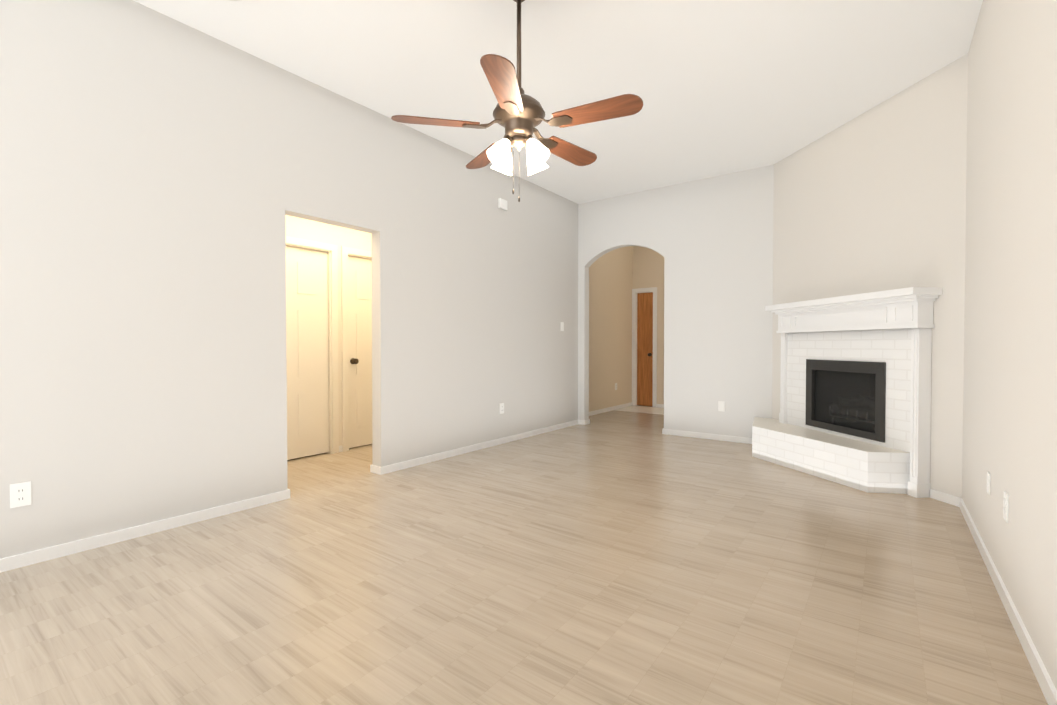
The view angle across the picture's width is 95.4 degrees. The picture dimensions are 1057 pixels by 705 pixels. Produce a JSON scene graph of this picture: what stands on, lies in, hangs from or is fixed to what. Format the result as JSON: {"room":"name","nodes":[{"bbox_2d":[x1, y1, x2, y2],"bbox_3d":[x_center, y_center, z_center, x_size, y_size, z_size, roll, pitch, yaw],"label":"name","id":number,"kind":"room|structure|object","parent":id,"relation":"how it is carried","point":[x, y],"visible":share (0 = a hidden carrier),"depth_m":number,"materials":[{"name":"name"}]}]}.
{"room":"living room","nodes":[
{"label":"living room","id":0,"kind":"room"},
{"bbox_2d":[0,0,577,558],"bbox_3d":[-1.537,-0.479,3.730,0.120,3.020,7.510,1,1,37],"label":"wall","id":1,"kind":"structure","parent":0,"point":[162,176],"depth_m":2.98,"materials":[{"name":"white paint"}]},
{"bbox_2d":[10,481,30,507],"bbox_3d":[-2.491,0.697,2.358,0.009,0.116,0.072,1,1,37],"label":"electrical outlet","id":2,"kind":"object","parent":1,"relation":"attached to","point":[20,494],"visible":1,"depth_m":2.35,"materials":[{"name":"white plastic"}]},
{"bbox_2d":[0,489,289,571],"bbox_3d":[-2.668,1.025,2.122,0.013,0.062,3.243,1,1,37],"label":"baseboard","id":3,"kind":"structure","parent":1,"relation":"attached to","point":[33,557],"depth_m":2.70,"materials":[{"name":"white wood"}]},
{"bbox_2d":[370,464,375,472],"bbox_3d":[-0.957,0.986,4.641,0.013,0.062,1.313,1,1,37],"label":"baseboard","id":4,"kind":"structure","parent":1,"relation":"attached to","point":[372,467],"depth_m":4.10,"materials":[{"name":"white wood"}]},
{"bbox_2d":[376,420,579,474],"bbox_3d":[-0.274,0.976,5.330,0.020,0.062,3.233,1,1,37],"label":"baseboard","id":5,"kind":"structure","parent":1,"relation":"attached to","point":[422,460],"depth_m":4.84,"materials":[{"name":"white wood"}]},
{"bbox_2d":[500,403,503,413],"bbox_3d":[-0.293,0.617,5.308,0.009,0.116,0.072,1,1,37],"label":"electrical outlet","id":6,"kind":"object","parent":1,"relation":"attached to","point":[501,408],"visible":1,"depth_m":5.30,"materials":[{"name":"white plastic"}]},
{"bbox_2d":[498,198,506,209],"bbox_3d":[-0.281,-1.623,5.265,0.038,0.100,0.120,1,1,37],"label":"box","id":7,"kind":"object","parent":1,"relation":"attached to","point":[502,204],"visible":1,"depth_m":5.24,"materials":[{"name":"white plastic"}]},
{"bbox_2d":[285,215,370,445],"bbox_3d":[-2.109,-0.204,4.740,0.120,2.440,2.740,1,1,37],"label":"wall","id":8,"kind":"structure","parent":0,"point":[306,229],"depth_m":4.88,"materials":[{"name":"white paint"}]},
{"bbox_2d":[286,246,328,459],"bbox_3d":[-2.213,0.006,4.522,0.107,2.002,0.728,1,1,37],"label":"door","id":9,"kind":"structure","parent":8,"relation":"in","point":[307,349],"depth_m":4.64,"materials":[{"name":"white paint"}]},
{"bbox_2d":[286,236,371,452],"bbox_3d":[-1.964,-0.035,4.922,0.138,2.095,1.830,1,1,37],"label":"door frame","id":10,"kind":"structure","parent":8,"relation":"attached to","point":[331,250],"depth_m":4.84,"materials":[{"name":"white paint"}]},
{"bbox_2d":[348,256,371,447],"bbox_3d":[-1.652,-0.006,5.276,0.107,2.002,0.728,1,1,37],"label":"door","id":11,"kind":"structure","parent":8,"relation":"in","point":[360,337],"depth_m":5.11,"materials":[{"name":"white paint"}]},
{"bbox_2d":[0,405,1047,704],"bbox_3d":[0.347,1.053,4.240,5.920,0.060,10.900,1,1,37],"label":"floor","id":12,"kind":"structure","parent":0,"point":[618,557],"depth_m":2.10,"materials":[{"name":"brown wood"}]},
{"bbox_2d":[752,287,941,497],"bbox_3d":[2.642,0.278,4.247,1.477,1.490,1.453,1,1,37],"label":"fireplace","id":13,"kind":"object","parent":12,"relation":"on","point":[855,396],"visible":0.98,"depth_m":3.89,"materials":[{"name":"brick"}]},
{"bbox_2d":[133,0,982,203],"bbox_3d":[0.347,-2.036,4.192,5.920,0.080,10.900,1,1,37],"label":"ceiling","id":14,"kind":"structure","parent":0,"point":[720,87],"depth_m":3.27,"materials":[{"name":"white paint"}]},
{"bbox_2d":[391,0,642,201],"bbox_3d":[-0.012,-1.385,2.602,1.263,1.171,1.250,1,1,37],"label":"ceiling fan","id":15,"kind":"object","parent":14,"relation":"hanging from","point":[518,114],"visible":1,"depth_m":2.50,"materials":[{"name":"brown wood"}]},
{"bbox_2d":[589,246,632,411],"bbox_3d":[1.194,-0.542,7.830,0.120,3.020,2.330,1,1,37],"label":"wall","id":16,"kind":"structure","parent":0,"point":[610,313],"depth_m":7.96,"materials":[{"name":"beige paint"}]},
{"bbox_2d":[589,402,631,415],"bbox_3d":[1.210,0.938,7.767,0.018,0.062,2.210,1,1,37],"label":"baseboard","id":17,"kind":"structure","parent":16,"relation":"attached to","point":[595,412],"depth_m":7.91,"materials":[{"name":"white wood"}]},
{"bbox_2d":[615,405,663,414],"bbox_3d":[2.990,0.973,7.351,3.360,0.005,0.750,1,1,37],"label":"floor","id":18,"kind":"structure","parent":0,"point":[646,409],"depth_m":8.09,"materials":[{"name":"white"}]},
{"bbox_2d":[633,246,664,404],"bbox_3d":[3.200,-0.541,7.745,3.440,3.020,0.170,1,1,37],"label":"wall","id":19,"kind":"structure","parent":0,"point":[648,267],"depth_m":8.36,"materials":[{"name":"beige paint"}]},
{"bbox_2d":[632,287,656,406],"bbox_3d":[2.081,-0.090,8.543,0.460,2.095,0.138,1,1,37],"label":"door frame","id":20,"kind":"structure","parent":19,"relation":"attached to","point":[634,340],"depth_m":8.57,"materials":[{"name":"white wood"}]},
{"bbox_2d":[637,292,652,405],"bbox_3d":[2.058,-0.055,8.513,0.298,2.002,0.105,1,1,37],"label":"hall door","id":21,"kind":"structure","parent":19,"relation":"in","point":[644,349],"depth_m":8.53,"materials":[{"name":"brown wood"}]},
{"bbox_2d":[578,165,773,437],"bbox_3d":[1.577,-0.514,6.018,2.900,3.020,0.120,1,1,37],"label":"wall","id":22,"kind":"structure","parent":0,"point":[710,239],"depth_m":5.58,"materials":[{"name":"white paint"}]},
{"bbox_2d":[580,419,589,424],"bbox_3d":[0.716,0.954,6.764,0.333,0.062,0.013,1,1,37],"label":"baseboard","id":23,"kind":"structure","parent":22,"relation":"attached to","point":[583,422],"depth_m":6.58,"materials":[{"name":"white wood"}]},
{"bbox_2d":[662,428,751,443],"bbox_3d":[2.067,0.972,5.604,1.033,0.062,0.033,1,1,37],"label":"baseboard","id":24,"kind":"structure","parent":22,"relation":"attached to","point":[664,431],"depth_m":5.57,"materials":[{"name":"white wood"}]},
{"bbox_2d":[718,401,724,411],"bbox_3d":[2.204,0.614,5.487,0.072,0.116,0.008,1,1,37],"label":"electrical outlet","id":25,"kind":"object","parent":22,"relation":"attached to","point":[721,405],"visible":1,"depth_m":5.48,"materials":[{"name":"white plastic"}]},
{"bbox_2d":[772,54,967,497],"bbox_3d":[2.816,-0.486,4.191,0.100,3.020,2.220,0,1,-8],"label":"wall","id":26,"kind":"structure","parent":0,"point":[873,199],"depth_m":3.70,"materials":[{"name":"white paint"}]},
{"bbox_2d":[962,0,1056,689],"bbox_3d":[1.214,-0.434,0.827,0.120,3.020,6.140,1,1,37],"label":"wall","id":27,"kind":"structure","parent":0,"point":[1010,392],"depth_m":1.94,"materials":[{"name":"white paint"}]},
{"bbox_2d":[987,472,990,494],"bbox_3d":[2.279,0.647,2.382,0.008,0.100,0.060,1,1,37],"label":"electrical outlet","id":28,"kind":"object","parent":27,"relation":"attached to","point":[988,481],"visible":1,"depth_m":2.37,"materials":[{"name":"white plastic"}]},
{"bbox_2d":[1003,491,1008,522],"bbox_3d":[2.022,0.652,2.037,0.008,0.116,0.072,1,1,37],"label":"electrical outlet","id":29,"kind":"object","parent":27,"relation":"attached to","point":[1005,506],"visible":1,"depth_m":2.03,"materials":[{"name":"white plastic"}]},
{"bbox_2d":[956,496,1056,704],"bbox_3d":[1.154,1.044,0.882,0.013,0.062,5.880,1,1,37],"label":"baseboard","id":30,"kind":"structure","parent":27,"relation":"attached to","point":[1024,638],"depth_m":1.84,"materials":[{"name":"white wood"}]}
]}

